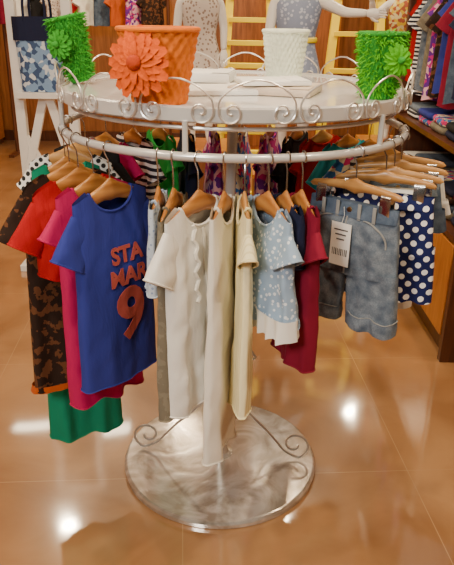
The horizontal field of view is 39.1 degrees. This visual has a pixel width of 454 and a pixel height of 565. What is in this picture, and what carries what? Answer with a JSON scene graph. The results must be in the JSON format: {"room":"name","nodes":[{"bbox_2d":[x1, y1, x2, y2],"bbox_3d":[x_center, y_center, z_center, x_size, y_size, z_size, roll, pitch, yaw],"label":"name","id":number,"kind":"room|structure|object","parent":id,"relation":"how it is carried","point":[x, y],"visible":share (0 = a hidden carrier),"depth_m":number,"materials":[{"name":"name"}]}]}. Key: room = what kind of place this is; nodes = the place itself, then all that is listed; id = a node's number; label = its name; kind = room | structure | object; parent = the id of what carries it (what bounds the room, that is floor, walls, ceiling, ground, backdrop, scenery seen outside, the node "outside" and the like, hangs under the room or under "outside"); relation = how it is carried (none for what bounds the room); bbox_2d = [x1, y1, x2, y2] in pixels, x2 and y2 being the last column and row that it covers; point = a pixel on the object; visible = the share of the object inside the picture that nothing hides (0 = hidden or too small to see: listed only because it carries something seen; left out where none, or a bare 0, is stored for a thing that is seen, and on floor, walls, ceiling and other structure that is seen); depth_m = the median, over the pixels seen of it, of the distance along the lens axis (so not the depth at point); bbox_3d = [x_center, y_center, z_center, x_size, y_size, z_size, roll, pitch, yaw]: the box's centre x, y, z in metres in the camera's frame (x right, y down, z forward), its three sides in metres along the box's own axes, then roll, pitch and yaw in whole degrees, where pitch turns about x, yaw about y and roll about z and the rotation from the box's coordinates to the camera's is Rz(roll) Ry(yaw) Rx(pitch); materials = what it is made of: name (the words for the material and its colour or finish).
{"room":"clothing store","nodes":[
{"label":"clothing store","id":0,"kind":"room"},
{"bbox_2d":[0,0,394,135],"bbox_3d":[0.054,-3.106,7.318,8.000,3.000,0.100,1,23,0],"label":"wall","id":1,"kind":"structure","parent":0,"point":[102,37],"depth_m":7.51,"materials":[{"name":"brown wood"}]},
{"bbox_2d":[3,130,354,140],"bbox_3d":[0.031,-1.755,7.821,8.000,0.120,0.030,1,23,0],"label":"baseboard","id":2,"kind":"structure","parent":1,"relation":"attached to","point":[46,135],"depth_m":7.80,"materials":[{"name":"brown wood"}]},
{"bbox_2d":[0,140,453,564],"bbox_3d":[-0.005,0.294,3.275,8.000,0.100,11.000,1,23,0],"label":"floor","id":3,"kind":"structure","parent":0,"point":[376,417],"depth_m":2.31,"materials":[{"name":"tile"}]},
{"bbox_2d":[3,0,80,270],"bbox_3d":[-1.068,-1.039,3.804,0.374,1.905,0.500,1,23,0],"label":"display stand","id":4,"kind":"object","parent":3,"relation":"on","point":[29,146],"visible":0.23,"depth_m":3.79,"materials":[{"name":"white paint"}]},
{"bbox_2d":[11,0,63,91],"bbox_3d":[-1.072,-1.384,3.657,0.282,0.557,0.146,1,23,0],"label":"tote bag","id":5,"kind":"object","parent":4,"relation":"on","point":[36,63],"visible":0.78,"depth_m":3.63,"materials":[{"name":"blue fabric"}]},
{"bbox_2d":[2,0,171,157],"bbox_3d":[-1.461,-2.254,6.767,1.760,1.814,0.450,1,23,0],"label":"clothes rack","id":6,"kind":"object","parent":3,"relation":"on","point":[14,154],"visible":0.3,"depth_m":6.82,"materials":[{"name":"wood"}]},
{"label":"wooden hanger","id":7,"kind":"object","parent":6,"relation":"hanging from","visible":0},
{"bbox_2d":[39,0,60,16],"bbox_3d":[-1.722,-2.820,6.530,0.402,0.367,0.086,-17,29,-37],"label":"shirt","id":8,"kind":"object","parent":7,"relation":"hanging from","point":[55,4],"visible":0.35,"depth_m":6.48,"materials":[{"name":"white fabric"}]},
{"label":"wooden hanger","id":9,"kind":"object","parent":6,"relation":"hanging from","visible":0},
{"bbox_2d":[72,0,93,25],"bbox_3d":[-1.400,-2.813,6.528,0.402,0.367,0.090,-17,29,-36],"label":"shirt","id":10,"kind":"object","parent":9,"relation":"hanging from","point":[86,6],"visible":0.38,"depth_m":6.49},
{"label":"wooden hanger","id":11,"kind":"object","parent":6,"relation":"hanging from","visible":0},
{"bbox_2d":[93,0,109,25],"bbox_3d":[-1.239,-2.810,6.527,0.340,0.367,0.091,-18,30,-38],"label":"shirt","id":12,"kind":"object","parent":11,"relation":"hanging from","point":[101,12],"visible":0.63,"depth_m":6.49,"materials":[{"name":"fabric"}]},
{"label":"wooden hanger","id":13,"kind":"object","parent":6,"relation":"hanging from","visible":0},
{"bbox_2d":[103,0,125,25],"bbox_3d":[-1.081,-2.808,6.529,0.402,0.367,0.087,-19,30,-40],"label":"shirt","id":14,"kind":"object","parent":13,"relation":"hanging from","point":[117,7],"visible":0.56,"depth_m":6.49,"materials":[{"name":"orange fabric"}]},
{"label":"wooden hanger","id":15,"kind":"object","parent":6,"relation":"hanging from","visible":0},
{"bbox_2d":[125,0,140,24],"bbox_3d":[-0.921,-2.805,6.529,0.338,0.367,0.087,-19,30,-39],"label":"shirt","id":16,"kind":"object","parent":15,"relation":"hanging from","point":[132,11],"visible":0.48,"depth_m":6.49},
{"label":"wooden hanger","id":17,"kind":"object","parent":6,"relation":"hanging from","visible":0},
{"bbox_2d":[135,0,165,24],"bbox_3d":[-0.760,-2.802,6.528,0.402,0.367,0.086,-18,29,-37],"label":"shirt","id":18,"kind":"object","parent":17,"relation":"hanging from","point":[152,13],"visible":0.79,"depth_m":6.51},
{"bbox_2d":[174,137,226,191],"bbox_3d":[-0.188,-0.652,4.504,0.450,0.645,0.450,1,23,0],"label":"plinth","id":19,"kind":"object","parent":3,"relation":"on","point":[200,143],"visible":0.03,"depth_m":4.28,"materials":[{"name":"brown wood"}]},
{"bbox_2d":[173,0,227,140],"bbox_3d":[-0.174,-1.488,4.154,0.410,1.144,0.345,-3,23,-9],"label":"mannequin","id":20,"kind":"object","parent":19,"relation":"on","point":[204,14],"visible":0.51,"depth_m":4.04},
{"bbox_2d":[54,51,415,528],"bbox_3d":[0.011,0.009,2.068,0.990,1.368,0.990,-9,25,-22],"label":"clothes rack","id":21,"kind":"object","parent":3,"relation":"on","point":[265,470],"visible":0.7,"depth_m":2.03,"materials":[{"name":"silver metal"}]},
{"bbox_2d":[48,124,83,172],"bbox_3d":[-0.447,-0.355,1.763,0.169,0.167,0.014,-10,25,-25],"label":"wooden hanger","id":22,"kind":"object","parent":21,"relation":"hanging from","point":[64,159],"visible":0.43,"depth_m":1.76,"materials":[{"name":"brown wood"}]},
{"bbox_2d":[31,161,123,442],"bbox_3d":[-0.455,0.080,1.948,0.248,0.894,0.103,-10,25,-25],"label":"dress","id":23,"kind":"object","parent":22,"relation":"hanging from","point":[68,424],"visible":0.26,"depth_m":2.05,"materials":[{"name":"fabric"}]},
{"bbox_2d":[42,9,96,83],"bbox_3d":[-0.445,-0.654,1.783,0.138,0.202,0.146,18,28,35],"label":"flower basket","id":24,"kind":"object","parent":21,"relation":"on","point":[68,38],"visible":0.98,"depth_m":1.75,"materials":[{"name":"green fabric"}]},
{"bbox_2d":[48,115,90,163],"bbox_3d":[-0.467,-0.411,1.893,0.210,0.167,0.014,1,23,0],"label":"wooden hanger","id":25,"kind":"object","parent":21,"relation":"hanging from","point":[54,157],"visible":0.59,"depth_m":1.90,"materials":[{"name":"brown wood"}]},
{"bbox_2d":[16,153,122,190],"bbox_3d":[-0.469,-0.270,1.957,0.339,0.247,0.089,1,23,0],"label":"polka dot shirt","id":26,"kind":"object","parent":25,"relation":"hanging from","point":[103,164],"visible":0.16,"depth_m":1.91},
{"bbox_2d":[47,127,95,180],"bbox_3d":[-0.419,-0.327,1.698,0.210,0.167,0.014,-15,28,-33],"label":"wooden hanger","id":27,"kind":"object","parent":21,"relation":"hanging from","point":[68,167],"visible":0.48,"depth_m":1.69,"materials":[{"name":"brown wood"}]},
{"bbox_2d":[0,168,113,393],"bbox_3d":[-0.424,-0.006,1.832,0.434,0.631,0.096,-15,28,-33],"label":"shirt","id":28,"kind":"object","parent":27,"relation":"hanging from","point":[45,296],"visible":0.34,"depth_m":1.79,"materials":[{"name":"brown fabric"}]},
{"bbox_2d":[56,132,104,190],"bbox_3d":[-0.381,-0.300,1.637,0.210,0.167,0.014,-16,28,-35],"label":"wooden hanger","id":29,"kind":"object","parent":21,"relation":"hanging from","point":[78,175],"visible":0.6,"depth_m":1.63,"materials":[{"name":"brown wood"}]},
{"bbox_2d":[7,173,119,281],"bbox_3d":[-0.382,-0.151,1.698,0.408,0.259,0.097,-14,27,-32],"label":"t-shirt","id":30,"kind":"object","parent":29,"relation":"hanging from","point":[40,210],"visible":0.32,"depth_m":1.60,"materials":[{"name":"fabric"}]},
{"bbox_2d":[74,137,107,196],"bbox_3d":[-0.330,-0.275,1.580,0.014,0.167,0.199,21,30,39],"label":"wooden hanger","id":31,"kind":"object","parent":21,"relation":"hanging from","point":[94,180],"visible":0.49,"depth_m":1.57,"materials":[{"name":"brown wood"}]},
{"bbox_2d":[37,178,143,409],"bbox_3d":[-0.335,0.033,1.710,0.334,0.609,0.096,-20,31,-40],"label":"t-shirt","id":32,"kind":"object","parent":31,"relation":"hanging from","point":[55,227],"visible":0.34,"depth_m":1.64,"materials":[{"name":"fabric"}]},
{"bbox_2d":[54,144,135,183],"bbox_3d":[-0.451,-0.247,2.109,0.350,0.407,0.088,7,24,14],"label":"shirt","id":33,"kind":"object","parent":21,"relation":"hanging from","point":[114,158],"visible":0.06,"depth_m":2.01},
{"bbox_2d":[91,140,133,204],"bbox_3d":[-0.283,-0.258,1.542,0.014,0.167,0.203,19,29,36],"label":"wooden hanger","id":34,"kind":"object","parent":21,"relation":"hanging from","point":[111,188],"visible":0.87,"depth_m":1.54,"materials":[{"name":"brown wood"}]},
{"bbox_2d":[49,182,156,393],"bbox_3d":[-0.287,0.012,1.655,0.083,0.524,0.375,19,29,36],"label":"t-shirt","id":35,"kind":"object","parent":34,"relation":"hanging from","point":[104,243],"visible":0.86,"depth_m":1.62,"materials":[{"name":"blue"}]},
{"bbox_2d":[91,137,144,182],"bbox_3d":[-0.406,-0.265,2.216,0.315,0.456,0.082,16,27,32],"label":"shirt","id":36,"kind":"object","parent":21,"relation":"hanging from","point":[129,162],"visible":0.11,"depth_m":2.08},
{"bbox_2d":[122,118,148,144],"bbox_3d":[-0.323,-0.542,2.209,0.014,0.167,0.205,-17,29,-36],"label":"wooden hanger","id":37,"kind":"object","parent":21,"relation":"hanging from","point":[132,135],"visible":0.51,"depth_m":2.21,"materials":[{"name":"brown wood"}]},
{"bbox_2d":[116,132,166,200],"bbox_3d":[-0.325,-0.327,2.302,0.092,0.407,0.351,-17,29,-36],"label":"striped shirt","id":38,"kind":"object","parent":21,"relation":"in","point":[148,166],"visible":0.23,"depth_m":2.19,"materials":[{"name":"fabric"}]},
{"bbox_2d":[108,25,200,104],"bbox_3d":[-0.160,-0.490,1.439,0.198,0.168,0.213,1,23,0],"label":"flower pot","id":39,"kind":"object","parent":21,"relation":"on","point":[144,56],"visible":0.98,"depth_m":1.37,"materials":[{"name":"orange fabric"}]},
{"bbox_2d":[152,147,164,209],"bbox_3d":[-0.159,-0.228,1.476,0.014,0.167,0.151,3,23,5],"label":"wooden hanger","id":40,"kind":"object","parent":21,"relation":"hanging from","point":[159,195],"visible":0.68,"depth_m":1.47,"materials":[{"name":"brown wood"}]},
{"bbox_2d":[145,189,167,298],"bbox_3d":[-0.164,-0.099,1.531,0.070,0.234,0.174,3,23,5],"label":"blouse","id":41,"kind":"object","parent":40,"relation":"hanging from","point":[151,290],"visible":0.34,"depth_m":1.45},
{"bbox_2d":[146,129,184,197],"bbox_3d":[-0.243,-0.282,2.392,0.089,0.556,0.316,-12,26,-28],"label":"shirt","id":42,"kind":"object","parent":21,"relation":"in","point":[168,145],"visible":0.24,"depth_m":2.26,"materials":[{"name":"fabric"}]},
{"bbox_2d":[160,149,184,221],"bbox_3d":[-0.123,-0.223,1.465,0.014,0.167,0.205,5,23,10],"label":"wooden hanger","id":43,"kind":"object","parent":21,"relation":"hanging from","point":[175,199],"visible":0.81,"depth_m":1.46,"materials":[{"name":"brown wood"}]},
{"bbox_2d":[156,191,187,422],"bbox_3d":[-0.129,0.053,1.583,0.079,0.537,0.256,5,23,10],"label":"shirt","id":44,"kind":"object","parent":43,"relation":"hanging from","point":[162,358],"visible":0.38,"depth_m":1.51,"materials":[{"name":"fabric"}]},
{"bbox_2d":[170,150,218,220],"bbox_3d":[-0.065,-0.217,1.453,0.014,0.167,0.210,15,27,31],"label":"wooden hanger","id":45,"kind":"object","parent":21,"relation":"hanging from","point":[200,201],"visible":0.76,"depth_m":1.45,"materials":[{"name":"brown wood"}]},
{"bbox_2d":[143,194,220,418],"bbox_3d":[-0.069,0.056,1.568,0.101,0.527,0.379,16,27,31],"label":"t-shirt","id":46,"kind":"object","parent":45,"relation":"hanging from","point":[179,263],"visible":0.63,"depth_m":1.49,"materials":[{"name":"fabric"}]},
{"bbox_2d":[191,68,235,83],"bbox_3d":[-0.089,-0.631,1.949,0.220,0.032,0.150,4,23,7],"label":"paper bag","id":47,"kind":"object","parent":21,"relation":"on","point":[221,75],"visible":0.55,"depth_m":1.88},
{"bbox_2d":[211,124,218,140],"bbox_3d":[-0.046,-0.591,2.335,0.014,0.167,0.205,-2,23,-7],"label":"wooden hanger","id":48,"kind":"object","parent":21,"relation":"hanging from","point":[213,125],"visible":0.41,"depth_m":2.32,"materials":[{"name":"brown wood"}]},
{"bbox_2d":[203,131,224,195],"bbox_3d":[-0.051,-0.329,2.447,0.087,0.506,0.318,-1,23,-5],"label":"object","id":49,"kind":"object","parent":48,"relation":"hanging from","point":[213,182],"visible":0.44,"depth_m":2.32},
{"bbox_2d":[213,151,231,219],"bbox_3d":[-0.006,-0.213,1.447,0.014,0.167,0.178,7,24,13],"label":"wooden hanger","id":50,"kind":"object","parent":21,"relation":"hanging from","point":[225,202],"visible":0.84,"depth_m":1.44,"materials":[{"name":"brown wood"}]},
{"bbox_2d":[202,194,236,466],"bbox_3d":[-0.010,0.117,1.587,0.076,0.661,0.260,7,24,13],"label":"dress","id":51,"kind":"object","parent":50,"relation":"hanging from","point":[219,417],"visible":0.8,"depth_m":1.52,"materials":[{"name":"fabric"}]},
{"bbox_2d":[188,83,258,95],"bbox_3d":[-0.051,-0.506,1.676,0.240,0.016,0.160,-4,23,-11],"label":"paper bag","id":52,"kind":"object","parent":21,"relation":"on","point":[211,89],"visible":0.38,"depth_m":1.62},
{"bbox_2d":[63,72,401,107],"bbox_3d":[0.021,-0.554,1.829,0.950,0.012,0.950,1,23,0],"label":"shelf","id":53,"kind":"object","parent":21,"relation":"attached to","point":[102,91],"depth_m":1.57,"materials":[{"name":"metal"}]},
{"bbox_2d":[235,132,251,195],"bbox_3d":[0.053,-0.328,2.450,0.093,0.504,0.348,5,23,9],"label":"dress","id":54,"kind":"object","parent":21,"relation":"hanging from","point":[243,146],"visible":0.3,"depth_m":2.33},
{"bbox_2d":[239,152,249,218],"bbox_3d":[0.040,-0.212,1.448,0.014,0.167,0.169,-1,23,-5],"label":"wooden hanger","id":55,"kind":"object","parent":21,"relation":"hanging from","point":[243,203],"visible":0.77,"depth_m":1.44,"materials":[{"name":"brown wood"}]},
{"bbox_2d":[228,194,258,419],"bbox_3d":[0.034,0.056,1.561,0.059,0.530,0.278,0,23,-3],"label":"dress","id":56,"kind":"object","parent":55,"relation":"hanging from","point":[245,255],"visible":0.89,"depth_m":1.50,"materials":[{"name":"fabric"}]},
{"bbox_2d":[252,132,281,194],"bbox_3d":[0.151,-0.343,2.424,0.086,0.456,0.316,8,24,16],"label":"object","id":57,"kind":"object","parent":21,"relation":"hanging from","point":[272,144],"visible":0.32,"depth_m":2.30,"materials":[{"name":"fabric"}]},
{"bbox_2d":[252,151,286,220],"bbox_3d":[0.095,-0.214,1.453,0.014,0.167,0.196,-9,25,-22],"label":"wooden hanger","id":58,"kind":"object","parent":21,"relation":"hanging from","point":[265,202],"visible":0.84,"depth_m":1.45,"materials":[{"name":"brown wood"}]},
{"bbox_2d":[247,194,303,345],"bbox_3d":[0.092,-0.046,1.524,0.106,0.304,0.306,-9,25,-22],"label":"dress","id":59,"kind":"object","parent":58,"relation":"hanging from","point":[275,304],"visible":0.73,"depth_m":1.45,"materials":[{"name":"blue fabric"}]},
{"bbox_2d":[227,83,321,97],"bbox_3d":[0.129,-0.514,1.693,0.220,0.022,0.170,8,24,17],"label":"paper bag","id":60,"kind":"object","parent":21,"relation":"on","point":[296,91],"visible":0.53,"depth_m":1.62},
{"bbox_2d":[235,76,311,85],"bbox_3d":[0.119,-0.531,1.686,0.180,0.014,0.130,-3,23,-9],"label":"paper bag","id":61,"kind":"object","parent":60,"relation":"on","point":[281,80],"visible":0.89,"depth_m":1.64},
{"bbox_2d":[262,28,310,76],"bbox_3d":[0.174,-0.682,1.926,0.145,0.150,0.145,-18,29,-37],"label":"woven basket","id":62,"kind":"object","parent":21,"relation":"on","point":[285,49],"visible":0.85,"depth_m":1.88,"materials":[{"name":"wicker"}]},
{"bbox_2d":[276,151,296,212],"bbox_3d":[0.136,-0.217,1.461,0.014,0.167,0.160,-6,24,-17],"label":"wooden hanger","id":63,"kind":"object","parent":21,"relation":"hanging from","point":[284,201],"visible":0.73,"depth_m":1.46,"materials":[{"name":"brown wood"}]},
{"bbox_2d":[271,192,305,270],"bbox_3d":[0.135,-0.123,1.501,0.068,0.152,0.180,-6,24,-17],"label":"tank","id":64,"kind":"object","parent":63,"relation":"hanging from","point":[298,222],"visible":0.27,"depth_m":1.42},
{"bbox_2d":[284,124,302,143],"bbox_3d":[0.249,-0.565,2.288,0.014,0.167,0.205,13,26,25],"label":"wooden hanger","id":65,"kind":"object","parent":21,"relation":"hanging from","point":[296,135],"visible":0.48,"depth_m":2.29,"materials":[{"name":"brown wood"}]},
{"bbox_2d":[270,131,308,193],"bbox_3d":[0.243,-0.326,2.390,0.093,0.454,0.347,13,26,25],"label":"shirt","id":66,"kind":"object","parent":65,"relation":"hanging from","point":[278,174],"visible":0.23,"depth_m":2.26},
{"bbox_2d":[291,150,314,215],"bbox_3d":[0.173,-0.220,1.471,0.014,0.167,0.178,-6,24,-16],"label":"wooden hanger","id":67,"kind":"object","parent":21,"relation":"hanging from","point":[299,198],"visible":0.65,"depth_m":1.46,"materials":[{"name":"brown wood"}]},
{"bbox_2d":[270,191,328,373],"bbox_3d":[0.171,-0.006,1.563,0.091,0.411,0.288,-5,24,-14],"label":"shirt","id":68,"kind":"object","parent":67,"relation":"hanging from","point":[300,355],"visible":0.48,"depth_m":1.49,"materials":[{"name":"fabric"}]},
{"bbox_2d":[305,123,332,143],"bbox_3d":[0.332,-0.542,2.235,0.205,0.167,0.014,-20,31,-40],"label":"wooden hanger","id":69,"kind":"object","parent":21,"relation":"hanging from","point":[322,136],"visible":0.48,"depth_m":2.24,"materials":[{"name":"brown wood"}]},
{"bbox_2d":[288,134,340,202],"bbox_3d":[0.325,-0.318,2.334,0.316,0.426,0.094,-20,31,-40],"label":"shirt","id":70,"kind":"object","parent":69,"relation":"hanging from","point":[310,146],"visible":0.24,"depth_m":2.22,"materials":[{"name":"fabric"}]},
{"bbox_2d":[334,121,358,147],"bbox_3d":[0.407,-0.509,2.162,0.205,0.167,0.014,-16,29,-35],"label":"wooden hanger","id":71,"kind":"object","parent":21,"relation":"hanging from","point":[347,141],"visible":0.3,"depth_m":2.17,"materials":[{"name":"brown wood"}]},
{"bbox_2d":[305,139,364,195],"bbox_3d":[0.401,-0.294,2.256,0.352,0.407,0.095,-16,29,-35],"label":"shirt","id":72,"kind":"object","parent":71,"relation":"hanging from","point":[322,167],"visible":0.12,"depth_m":2.13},
{"bbox_2d":[311,145,403,217],"bbox_3d":[0.311,-0.253,1.536,0.256,0.154,0.026,19,29,37],"label":"hanger","id":73,"kind":"object","parent":21,"relation":"hanging from","point":[388,199],"visible":0.95,"depth_m":1.53,"materials":[{"name":"brown wood"}]},
{"bbox_2d":[310,192,399,340],"bbox_3d":[0.306,-0.050,1.621,0.301,0.324,0.092,22,31,40],"label":"shorts","id":74,"kind":"object","parent":73,"relation":"hanging from","point":[361,244],"visible":0.71,"depth_m":1.57,"materials":[{"name":"fabric"}]},
{"bbox_2d":[332,228,347,256],"bbox_3d":[0.279,-0.099,1.577,0.042,0.068,0.001,19,29,37],"label":"print","id":75,"kind":"object","parent":74,"relation":"attached to","point":[340,250],"depth_m":1.58},
{"bbox_2d":[356,123,376,147],"bbox_3d":[0.462,-0.471,2.075,0.205,0.167,0.015,-7,24,-18],"label":"wooden hanger","id":76,"kind":"object","parent":21,"relation":"hanging from","point":[369,141],"visible":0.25,"depth_m":2.07,"materials":[{"name":"brown wood"}]},
{"bbox_2d":[322,148,353,195],"bbox_3d":[0.458,-0.233,2.178,0.315,0.456,0.095,-7,24,-18],"label":"shirt","id":77,"kind":"object","parent":76,"relation":"hanging from","point":[341,165],"visible":0.09,"depth_m":2.07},
{"bbox_2d":[353,28,412,99],"bbox_3d":[0.379,-0.536,1.586,0.144,0.167,0.166,1,23,0],"label":"flower basket","id":78,"kind":"object","parent":21,"relation":"on","point":[381,54],"visible":0.99,"depth_m":1.55,"materials":[{"name":"green fabric"}]},
{"bbox_2d":[335,138,436,202],"bbox_3d":[0.403,-0.287,1.622,0.256,0.154,0.026,10,24,19],"label":"hanger","id":79,"kind":"object","parent":21,"relation":"hanging from","point":[385,177],"visible":0.88,"depth_m":1.62,"materials":[{"name":"brown wood"}]},
{"bbox_2d":[334,187,434,304],"bbox_3d":[0.401,-0.102,1.702,0.313,0.284,0.075,10,24,19],"label":"shorts","id":80,"kind":"object","parent":79,"relation":"hanging from","point":[416,248],"visible":0.41,"depth_m":1.65,"materials":[{"name":"fabric"}]},
{"bbox_2d":[374,185,412,308],"bbox_3d":[0.433,-0.096,1.756,0.184,0.335,0.064,8,24,17],"label":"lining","id":81,"kind":"object","parent":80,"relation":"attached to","point":[407,304],"visible":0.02,"depth_m":1.70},
{"bbox_2d":[345,135,443,196],"bbox_3d":[0.436,-0.306,1.667,0.256,0.154,0.026,8,24,17],"label":"hanger","id":82,"kind":"object","parent":21,"relation":"hanging from","point":[394,169],"visible":0.41,"depth_m":1.66,"materials":[{"name":"brown wood"}]},
{"bbox_2d":[353,130,448,189],"bbox_3d":[0.476,-0.339,1.745,0.256,0.154,0.026,7,24,14],"label":"hanger","id":83,"kind":"object","parent":21,"relation":"hanging from","point":[400,163],"visible":0.65,"depth_m":1.74,"materials":[{"name":"brown wood"}]},
{"bbox_2d":[367,181,445,233],"bbox_3d":[0.474,-0.224,1.796,0.290,0.137,0.076,7,24,14],"label":"shorts","id":84,"kind":"object","parent":83,"relation":"hanging from","point":[439,225],"visible":0.16,"depth_m":1.76,"materials":[{"name":"fabric"}]},
{"bbox_2d":[356,124,445,173],"bbox_3d":[0.498,-0.373,1.829,0.256,0.154,0.026,5,23,9],"label":"hanger","id":85,"kind":"object","parent":21,"relation":"hanging from","point":[412,159],"visible":0.62,"depth_m":1.83,"materials":[{"name":"brown wood"}]},
{"bbox_3d":[-0.145,-0.583,2.313,0.014,0.167,0.205,-5,24,-13],"label":"wooden hanger","id":86,"kind":"object","parent":21,"relation":"hanging from","visible":0},
{"bbox_2d":[177,130,203,199],"bbox_3d":[-0.146,-0.344,2.415,0.085,0.456,0.350,-4,24,-12],"label":"shirt","id":87,"kind":"object","parent":86,"relation":"hanging from","point":[188,176],"visible":0.38,"depth_m":2.29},
{"bbox_2d":[217,0,275,194],"bbox_3d":[0.165,-1.575,5.034,0.540,1.977,0.628,1,23,0],"label":"step ladder","id":88,"kind":"object","parent":3,"relation":"on","point":[229,4],"visible":0.18,"depth_m":4.78,"materials":[{"name":"yellow paint"}]},
{"bbox_2d":[225,0,342,149],"bbox_3d":[0.594,-2.516,7.059,1.260,2.135,0.581,1,23,0],"label":"tall cabinet","id":89,"kind":"object","parent":3,"relation":"on","point":[241,8],"visible":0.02,"depth_m":6.76,"materials":[{"name":"orange wood"}]},
{"bbox_2d":[262,0,387,148],"bbox_3d":[0.506,-1.222,3.556,0.667,1.144,0.344,1,23,0],"label":"mannequin","id":90,"kind":"object","parent":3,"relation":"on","point":[287,14],"visible":0.35,"depth_m":3.41},
{"bbox_2d":[315,0,385,134],"bbox_3d":[1.010,-1.596,5.181,0.580,1.928,0.628,3,23,6],"label":"step ladder","id":91,"kind":"object","parent":3,"relation":"on","point":[334,32],"visible":0.13,"depth_m":4.97,"materials":[{"name":"yellow paint"}]},
{"bbox_2d":[369,0,408,139],"bbox_3d":[1.165,-1.562,4.378,0.478,1.136,0.362,5,23,9],"label":"mannequin","id":92,"kind":"object","parent":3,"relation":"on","point":[396,9],"visible":0.16,"depth_m":4.24},
{"bbox_2d":[393,0,453,361],"bbox_3d":[1.232,-0.784,3.238,0.484,1.952,1.350,1,23,0],"label":"shelf unit","id":93,"kind":"object","parent":3,"relation":"on","point":[437,316],"visible":0.15,"depth_m":3.04,"materials":[{"name":"brown wood"}]},
{"bbox_2d":[418,115,433,126],"bbox_3d":[1.205,-0.873,3.461,0.300,0.038,0.230,0,23,-2],"label":"shirt","id":94,"kind":"object","parent":93,"relation":"on","point":[421,118],"visible":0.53,"depth_m":3.43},
{"bbox_2d":[418,108,453,119],"bbox_3d":[1.201,-0.907,3.446,0.300,0.038,0.230,0,23,-1],"label":"shirt","id":95,"kind":"object","parent":94,"relation":"on","point":[428,113],"visible":0.79,"depth_m":3.41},
{"bbox_2d":[430,122,447,134],"bbox_3d":[1.198,-0.778,3.235,0.300,0.038,0.230,1,23,-1],"label":"shirt","id":96,"kind":"object","parent":93,"relation":"on","point":[436,127],"visible":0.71,"depth_m":3.19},
{"bbox_2d":[433,114,453,127],"bbox_3d":[1.205,-0.811,3.221,0.300,0.038,0.230,2,23,1],"label":"shirt","id":97,"kind":"object","parent":96,"relation":"on","point":[442,120],"visible":0.88,"depth_m":3.20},
{"bbox_3d":[1.203,-0.542,3.601,0.300,0.038,0.230,2,23,2],"label":"shirt","id":98,"kind":"object","parent":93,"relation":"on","visible":0},
{"bbox_3d":[1.205,-0.576,3.587,0.300,0.038,0.230,2,23,2],"label":"shirt","id":99,"kind":"object","parent":98,"relation":"on","visible":0},
{"bbox_3d":[1.205,-0.609,3.573,0.300,0.038,0.230,1,23,0],"label":"shirt","id":100,"kind":"object","parent":99,"relation":"on","visible":0},
{"bbox_2d":[436,167,453,169],"bbox_3d":[1.200,-0.643,3.559,0.300,0.038,0.230,1,23,0],"label":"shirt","id":101,"kind":"object","parent":100,"relation":"on","point":[443,168],"visible":0.02,"depth_m":3.45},
{"bbox_2d":[415,153,453,167],"bbox_3d":[1.207,-0.676,3.544,0.300,0.038,0.230,1,23,1],"label":"shirt","id":102,"kind":"object","parent":101,"relation":"on","point":[448,159],"visible":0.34,"depth_m":3.53,"materials":[{"name":"fabric"}]},
{"bbox_3d":[1.163,-1.313,2.802,0.210,0.167,0.014,16,27,31],"label":"wooden hanger","id":103,"kind":"object","parent":93,"relation":"hanging from","visible":0},
{"bbox_2d":[442,9,453,104],"bbox_3d":[1.161,-1.057,2.915,0.338,0.499,0.093,15,27,30],"label":"shirt","id":104,"kind":"object","parent":103,"relation":"hanging from","point":[449,85],"visible":0.97,"depth_m":3.01,"materials":[{"name":"fabric"}]},
{"label":"wooden hanger","id":105,"kind":"object","parent":93,"relation":"hanging from","visible":0},
{"bbox_2d":[435,2,453,109],"bbox_3d":[1.160,-1.079,3.006,0.399,0.529,0.100,17,28,32],"label":"shirt","id":106,"kind":"object","parent":105,"relation":"hanging from","point":[446,19],"visible":0.74,"depth_m":3.05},
{"label":"wooden hanger","id":107,"kind":"object","parent":93,"relation":"hanging from","visible":0},
{"bbox_2d":[431,0,453,93],"bbox_3d":[1.157,-1.142,3.077,0.340,0.469,0.105,17,28,33],"label":"shirt","id":108,"kind":"object","parent":107,"relation":"hanging from","point":[438,74],"visible":0.48,"depth_m":3.15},
{"label":"wooden hanger","id":109,"kind":"object","parent":93,"relation":"hanging from","visible":0},
{"bbox_2d":[425,0,447,97],"bbox_3d":[1.160,-1.166,3.173,0.402,0.499,0.091,20,29,37],"label":"shirt","id":110,"kind":"object","parent":109,"relation":"hanging from","point":[434,18],"visible":0.42,"depth_m":3.22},
{"label":"wooden hanger","id":111,"kind":"object","parent":93,"relation":"hanging from","visible":0},
{"bbox_2d":[421,0,442,100],"bbox_3d":[1.164,-1.191,3.270,0.339,0.529,0.100,19,29,36],"label":"shirt","id":112,"kind":"object","parent":111,"relation":"hanging from","point":[432,10],"visible":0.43,"depth_m":3.35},
{"label":"wooden hanger","id":113,"kind":"object","parent":93,"relation":"hanging from","visible":0},
{"bbox_2d":[416,0,436,86],"bbox_3d":[1.163,-1.255,3.344,0.399,0.468,0.099,21,30,39],"label":"shirt","id":114,"kind":"object","parent":113,"relation":"hanging from","point":[423,19],"visible":0.29,"depth_m":3.40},
{"label":"wooden hanger","id":115,"kind":"object","parent":93,"relation":"hanging from","visible":0},
{"bbox_2d":[413,0,432,91],"bbox_3d":[1.163,-1.279,3.437,0.336,0.498,0.100,21,30,38],"label":"shirt","id":116,"kind":"object","parent":115,"relation":"hanging from","point":[417,86],"visible":0.29,"depth_m":3.51,"materials":[{"name":"fabric"}]},
{"label":"wooden hanger","id":117,"kind":"object","parent":93,"relation":"hanging from","visible":0},
{"bbox_2d":[407,0,426,95],"bbox_3d":[1.162,-1.301,3.529,0.402,0.529,0.098,19,29,37],"label":"striped shirt","id":118,"kind":"object","parent":117,"relation":"hanging from","point":[415,17],"visible":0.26,"depth_m":3.57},
{"label":"wooden hanger","id":119,"kind":"object","parent":93,"relation":"hanging from","visible":0},
{"bbox_2d":[405,0,422,82],"bbox_3d":[1.163,-1.365,3.604,0.340,0.469,0.102,16,27,32],"label":"shirt","id":120,"kind":"object","parent":119,"relation":"hanging from","point":[418,3],"visible":0.12,"depth_m":3.65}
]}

